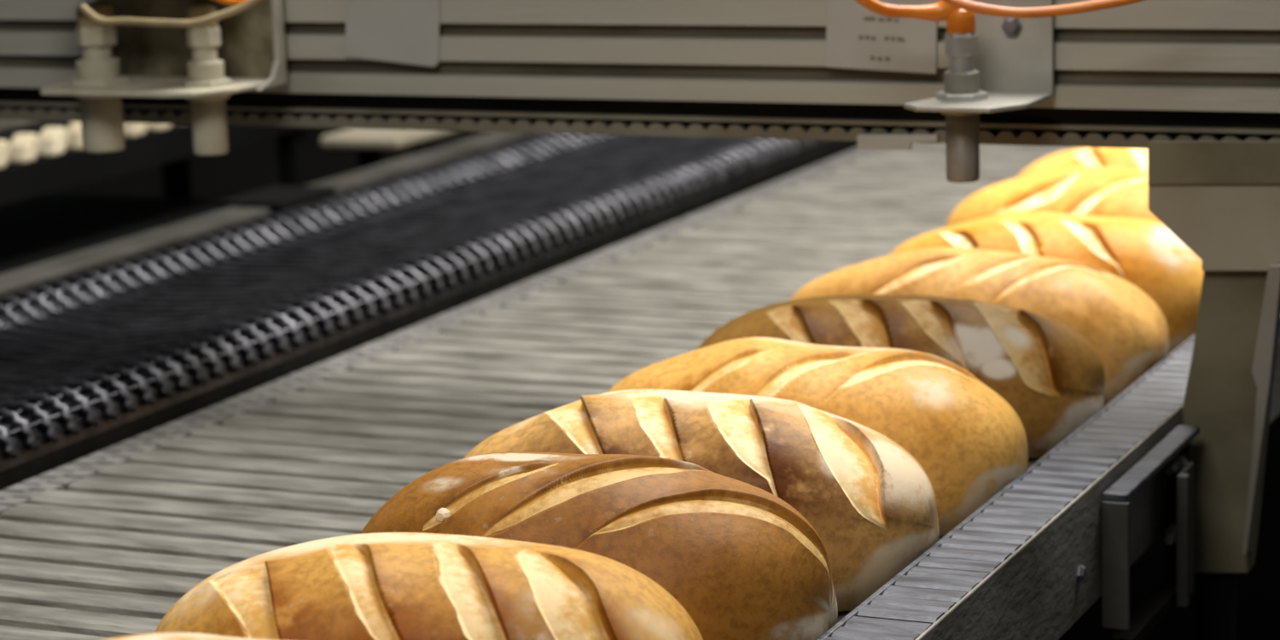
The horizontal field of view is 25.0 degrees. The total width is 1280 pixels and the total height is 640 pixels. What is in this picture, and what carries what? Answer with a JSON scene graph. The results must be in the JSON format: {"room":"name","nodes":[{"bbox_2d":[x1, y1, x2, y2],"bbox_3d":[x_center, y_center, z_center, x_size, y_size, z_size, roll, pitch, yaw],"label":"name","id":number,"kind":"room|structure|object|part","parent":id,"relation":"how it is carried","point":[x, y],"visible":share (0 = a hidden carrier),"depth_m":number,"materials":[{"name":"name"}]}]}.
{"room":"processing plant","nodes":[
{"label":"processing plant","id":0,"kind":"room"},
{"bbox_2d":[15,121,464,200],"bbox_3d":[2.010,-1.393,7.085,8.740,2.556,0.092,3,12,24],"label":"wall","id":1,"kind":"structure","parent":0,"point":[247,167],"depth_m":8.72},
{"bbox_2d":[1058,413,1279,639],"bbox_3d":[0.234,0.727,3.405,8.740,0.046,9.660,3,12,24],"label":"floor","id":2,"kind":"structure","parent":0,"point":[1258,590],"depth_m":4.63,"materials":[{"name":"black"}]},
{"bbox_2d":[0,193,220,273],"bbox_3d":[-0.793,0.419,2.781,0.543,0.872,1.380,3,12,24],"label":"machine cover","id":3,"kind":"object","parent":2,"relation":"on","point":[39,229],"visible":0.1,"depth_m":3.16,"materials":[{"name":"black metal"}]},
{"bbox_2d":[0,119,487,205],"bbox_3d":[-0.539,0.212,3.354,0.239,1.038,1.402,3,12,24],"label":"conveyor","id":4,"kind":"object","parent":2,"relation":"on","point":[48,157],"visible":0.12,"depth_m":3.04,"materials":[{"name":"metal"}]},
{"bbox_3d":[-0.648,-0.257,3.292,0.046,0.041,1.380,3,12,24],"label":"rail","id":5,"kind":"part","parent":4,"relation":"part of","materials":[{"name":"metal"}]},
{"bbox_3d":[-0.536,0.230,3.513,0.023,0.941,0.023,3,12,24],"label":"leg","id":6,"kind":"part","parent":4,"relation":"part of","materials":[{"name":"black metal"}]},
{"bbox_3d":[-0.390,0.238,3.446,0.023,0.941,0.023,3,12,24],"label":"leg","id":7,"kind":"part","parent":4,"relation":"part of","materials":[{"name":"black metal"}]},
{"bbox_3d":[-0.347,0.142,3.922,0.023,0.941,0.023,3,12,24],"label":"leg","id":8,"kind":"part","parent":4,"relation":"part of","materials":[{"name":"black metal"}]},
{"bbox_3d":[-0.200,0.150,3.856,0.023,0.941,0.023,3,12,24],"label":"leg","id":9,"kind":"part","parent":4,"relation":"part of","materials":[{"name":"grey metal"}]},
{"bbox_2d":[0,132,539,296],"bbox_3d":[-0.212,0.272,3.256,0.074,0.936,2.576,3,12,24],"label":"rail","id":10,"kind":"object","parent":2,"relation":"on","point":[246,207],"visible":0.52,"depth_m":2.82,"materials":[{"name":"metal"}]},
{"bbox_2d":[320,128,459,154],"bbox_3d":[-0.052,0.147,3.831,0.101,0.946,1.187,3,12,24],"label":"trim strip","id":11,"kind":"object","parent":2,"relation":"on","point":[420,141],"visible":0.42,"depth_m":3.23,"materials":[{"name":"beige metal"}]},
{"bbox_3d":[-0.234,0.241,3.427,0.018,0.932,0.023,3,12,24],"label":"leg","id":12,"kind":"part","parent":11,"relation":"part of","materials":[{"name":"grey metal"}]},
{"bbox_2d":[0,142,1088,639],"bbox_3d":[0.486,0.293,3.119,0.669,0.900,4.483,3,12,24],"label":"conveyor","id":13,"kind":"object","parent":2,"relation":"on","point":[102,544],"visible":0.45,"depth_m":2.11,"materials":[{"name":"metal"}]},
{"bbox_2d":[103,632,267,639],"bbox_3d":[-0.171,0.185,1.171,0.258,0.114,0.157,1,12,13],"label":"bread loaf","id":14,"kind":"object","parent":13,"relation":"on","point":[160,636],"visible":1,"depth_m":1.18,"materials":[{"name":"brown food"}]},
{"bbox_2d":[154,532,703,639],"bbox_3d":[-0.097,0.153,1.317,0.265,0.113,0.164,0,11,9],"label":"bread loaf","id":15,"kind":"object","parent":13,"relation":"on","point":[376,585],"visible":0.98,"depth_m":1.27,"materials":[{"name":"brown food"}]},
{"bbox_3d":[0.192,-0.161,3.163,0.033,0.005,4.474,3,12,24],"label":"edge chain","id":16,"kind":"part","parent":13,"relation":"part of","materials":[{"name":"metal"}]},
{"bbox_2d":[360,451,837,639],"bbox_3d":[-0.027,0.123,1.463,0.256,0.111,0.157,2,12,20],"label":"bread loaf","id":17,"kind":"object","parent":13,"relation":"on","point":[743,563],"visible":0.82,"depth_m":1.41,"materials":[{"name":"brown food"}]},
{"bbox_2d":[435,507,450,522],"bbox_3d":[-0.097,0.097,1.428,0.008,0.008,0.008,3,12,24],"label":"crumb","id":18,"kind":"object","parent":17,"relation":"on","point":[442,514],"visible":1,"depth_m":1.43,"materials":[{"name":"beige food"}]},
{"bbox_2d":[464,389,939,611],"bbox_3d":[0.029,0.093,1.614,0.280,0.108,0.157,2,12,19],"label":"bread loaf","id":19,"kind":"object","parent":13,"relation":"on","point":[871,505],"visible":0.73,"depth_m":1.55,"materials":[{"name":"brown food"}]},
{"bbox_2d":[607,337,1028,536],"bbox_3d":[0.099,0.064,1.750,0.270,0.106,0.151,1,12,17],"label":"bread loaf","id":20,"kind":"object","parent":13,"relation":"on","point":[970,444],"visible":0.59,"depth_m":1.69,"materials":[{"name":"brown food"}]},
{"bbox_2d":[697,294,1105,458],"bbox_3d":[0.166,0.033,1.909,0.279,0.101,0.148,0,11,13],"label":"bread loaf","id":21,"kind":"object","parent":13,"relation":"on","point":[1053,378],"visible":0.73,"depth_m":1.85,"materials":[{"name":"brown food"}]},
{"bbox_2d":[789,246,1169,407],"bbox_3d":[0.235,0.001,2.054,0.282,0.103,0.156,2,12,18],"label":"bread loaf","id":22,"kind":"object","parent":13,"relation":"on","point":[1128,330],"visible":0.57,"depth_m":2.00,"materials":[{"name":"brown food"}]},
{"bbox_2d":[889,210,1204,354],"bbox_3d":[0.317,-0.032,2.216,0.276,0.099,0.161,2,12,19],"label":"bread loaf","id":23,"kind":"object","parent":13,"relation":"on","point":[1145,253],"visible":0.34,"depth_m":2.15,"materials":[{"name":"food"}]},
{"bbox_2d":[816,329,1279,639],"bbox_3d":[0.646,-0.034,2.539,0.071,0.110,3.688,3,12,24],"label":"rail","id":24,"kind":"object","parent":13,"relation":"attached to","point":[1026,564],"depth_m":1.68,"materials":[{"name":"metal"}]},
{"bbox_3d":[0.632,-0.080,2.530,0.044,0.008,3.680,3,12,24],"label":"plate","id":25,"kind":"part","parent":24,"relation":"part of","materials":[{"name":"metal"}]},
{"bbox_3d":[0.279,0.144,1.699,0.016,0.077,0.005,3,12,24],"label":"plate","id":26,"kind":"part","parent":24,"relation":"part of","materials":[{"name":"metal"}]},
{"bbox_2d":[1111,575,1175,639],"bbox_3d":[0.314,0.179,1.778,0.013,0.007,0.138,3,12,24],"label":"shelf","id":27,"kind":"object","parent":24,"relation":"attached to","point":[1163,597],"depth_m":1.77,"materials":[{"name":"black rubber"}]},
{"bbox_3d":[0.320,0.134,1.778,0.024,0.100,0.182,3,12,24],"label":"rail bracket","id":28,"kind":"part","parent":24,"relation":"part of","materials":[{"name":"grey metal"}]},
{"bbox_3d":[0.341,0.123,1.834,0.015,0.093,0.005,3,12,24],"label":"plate","id":29,"kind":"part","parent":24,"relation":"part of","materials":[{"name":"grey metal"}]},
{"bbox_2d":[944,166,1161,227],"bbox_3d":[0.388,-0.072,2.386,0.280,0.107,0.157,2,12,20],"label":"bread loaf","id":30,"kind":"object","parent":13,"relation":"on","point":[1095,191],"visible":0.3,"depth_m":2.35,"materials":[{"name":"food"}]},
{"bbox_2d":[1016,146,1147,178],"bbox_3d":[0.459,-0.106,2.538,0.276,0.109,0.166,2,12,20],"label":"bread loaf","id":31,"kind":"object","parent":13,"relation":"on","point":[1125,158],"visible":0.2,"depth_m":2.52,"materials":[{"name":"food"}]},
{"bbox_2d":[1147,140,1279,639],"bbox_3d":[0.399,0.420,1.953,0.095,1.110,0.087,3,12,24],"label":"support post","id":32,"kind":"object","parent":2,"relation":"on","point":[1221,199],"visible":0.9,"depth_m":1.84,"materials":[{"name":"metal"}]},
{"bbox_2d":[0,0,1279,150],"bbox_3d":[-0.149,-0.200,2.080,1.587,0.130,0.077,3,12,24],"label":"gantry beam","id":33,"kind":"structure","parent":32,"relation":"attached to","point":[1133,75],"depth_m":1.96,"materials":[{"name":"metal"}]},
{"bbox_2d":[40,0,287,98],"bbox_3d":[-0.346,-0.211,2.074,0.160,0.092,0.094,3,12,24],"label":"bracket","id":34,"kind":"object","parent":33,"relation":"attached to","point":[252,50],"visible":0.81,"depth_m":2.10,"materials":[{"name":"metal"}]},
{"bbox_2d":[69,2,129,152],"bbox_3d":[-0.393,-0.176,2.102,0.046,0.107,0.045,3,12,24],"label":"sensor","id":35,"kind":"object","parent":34,"relation":"attached to","point":[101,117],"visible":0.73,"depth_m":2.09,"materials":[{"name":"silver metal"}]},
{"bbox_2d":[73,96,113,98],"bbox_3d":[-0.393,-0.166,2.104,0.039,0.005,0.039,-3,11,-7],"label":"washer","id":36,"kind":"object","parent":35,"relation":"in","point":[78,97],"depth_m":2.09,"materials":[{"name":"silver metal"}]},
{"bbox_2d":[40,75,268,98],"bbox_3d":[-0.347,-0.168,2.083,0.156,0.004,0.094,3,12,24],"label":"shelf","id":37,"kind":"object","parent":34,"relation":"attached to","point":[138,86],"depth_m":2.06,"materials":[{"name":"grey metal"}]},
{"bbox_2d":[79,0,261,28],"bbox_3d":[-0.319,-0.219,1.991,0.160,0.034,0.018,2,12,19],"label":"cable","id":38,"kind":"object","parent":34,"relation":"attached to","point":[229,12],"visible":1,"depth_m":1.99,"materials":[{"name":"rubber"}]},
{"bbox_3d":[-0.330,-0.220,2.115,0.156,0.092,0.005,3,12,24],"label":"plate","id":39,"kind":"part","parent":34,"relation":"part of","materials":[{"name":"grey metal"}]},
{"bbox_2d":[180,3,232,155],"bbox_3d":[-0.309,-0.172,2.064,0.038,0.107,0.037,3,12,24],"label":"sensor","id":40,"kind":"object","parent":34,"relation":"attached to","point":[208,113],"visible":0.84,"depth_m":2.06,"materials":[{"name":"silver metal"}]},
{"bbox_2d":[185,93,230,100],"bbox_3d":[-0.309,-0.161,2.066,0.032,0.006,0.032,3,12,24],"label":"washer","id":41,"kind":"object","parent":40,"relation":"in","point":[218,97],"depth_m":2.05,"materials":[{"name":"silver metal"}]},
{"bbox_2d":[213,0,247,6],"bbox_3d":[-0.278,-0.225,1.987,0.063,0.018,0.010,4,13,28],"label":"cable","id":42,"kind":"object","parent":34,"relation":"attached to","point":[230,2],"visible":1,"depth_m":1.98,"materials":[{"name":"orange rubber"}]},
{"bbox_3d":[-0.175,-0.210,2.048,0.080,0.062,0.002,3,12,24],"label":"label plate","id":43,"kind":"part","parent":33,"relation":"part of","materials":[{"name":"grey metal"}]},
{"bbox_2d":[858,17,904,61],"bbox_3d":[0.159,-0.184,1.898,0.032,0.029,0.001,3,12,24],"label":"print","id":44,"kind":"object","parent":33,"relation":"attached to","point":[880,38],"depth_m":1.90},
{"bbox_3d":[0.158,-0.193,1.898,0.079,0.062,0.002,3,12,24],"label":"label plate","id":45,"kind":"part","parent":33,"relation":"part of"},
{"bbox_3d":[0.171,-0.118,1.917,0.056,0.011,0.004,3,12,24],"label":"clip plate","id":46,"kind":"part","parent":33,"relation":"part of","materials":[{"name":"beige metal"}]},
{"bbox_2d":[903,0,1053,112],"bbox_3d":[0.212,-0.180,1.828,0.078,0.087,0.083,3,12,24],"label":"bracket","id":47,"kind":"object","parent":33,"relation":"attached to","point":[1014,60],"visible":0.8,"depth_m":1.85,"materials":[{"name":"metal"}]},
{"bbox_2d":[936,8,988,182],"bbox_3d":[0.204,-0.143,1.837,0.032,0.111,0.032,3,12,24],"label":"sensor","id":48,"kind":"object","parent":47,"relation":"attached to","point":[962,82],"visible":0.77,"depth_m":1.83,"materials":[{"name":"metal"}]},
{"bbox_2d":[855,0,959,21],"bbox_3d":[0.164,-0.204,1.820,0.080,0.035,0.016,-4,11,-8],"label":"cable","id":49,"kind":"object","parent":48,"relation":"attached to","point":[939,11],"visible":0.96,"depth_m":1.82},
{"bbox_2d":[940,111,983,115],"bbox_3d":[0.205,-0.134,1.839,0.028,0.005,0.028,-5,12,-15],"label":"washer","id":50,"kind":"object","parent":48,"relation":"in","point":[943,113],"depth_m":1.83,"materials":[{"name":"grey metal"}]},
{"bbox_2d":[942,0,1144,17],"bbox_3d":[0.247,-0.197,1.764,0.151,0.026,0.012,1,12,16],"label":"cable","id":51,"kind":"object","parent":48,"relation":"attached to","point":[1094,5],"visible":1,"depth_m":1.76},
{"bbox_2d":[903,92,1053,112],"bbox_3d":[0.214,-0.139,1.836,0.078,0.003,0.083,3,12,24],"label":"plate","id":52,"kind":"object","parent":47,"relation":"attached to","point":[997,101],"depth_m":1.81,"materials":[{"name":"metal"}]},
{"bbox_3d":[0.240,-0.187,1.858,0.052,0.087,0.004,3,12,24],"label":"plate","id":53,"kind":"part","parent":47,"relation":"part of","materials":[{"name":"metal"}]},
{"bbox_3d":[0.365,-0.099,1.815,0.094,0.030,0.002,3,12,24],"label":"clamp plate","id":54,"kind":"part","parent":32,"relation":"part of","materials":[{"name":"metal"}]}
]}

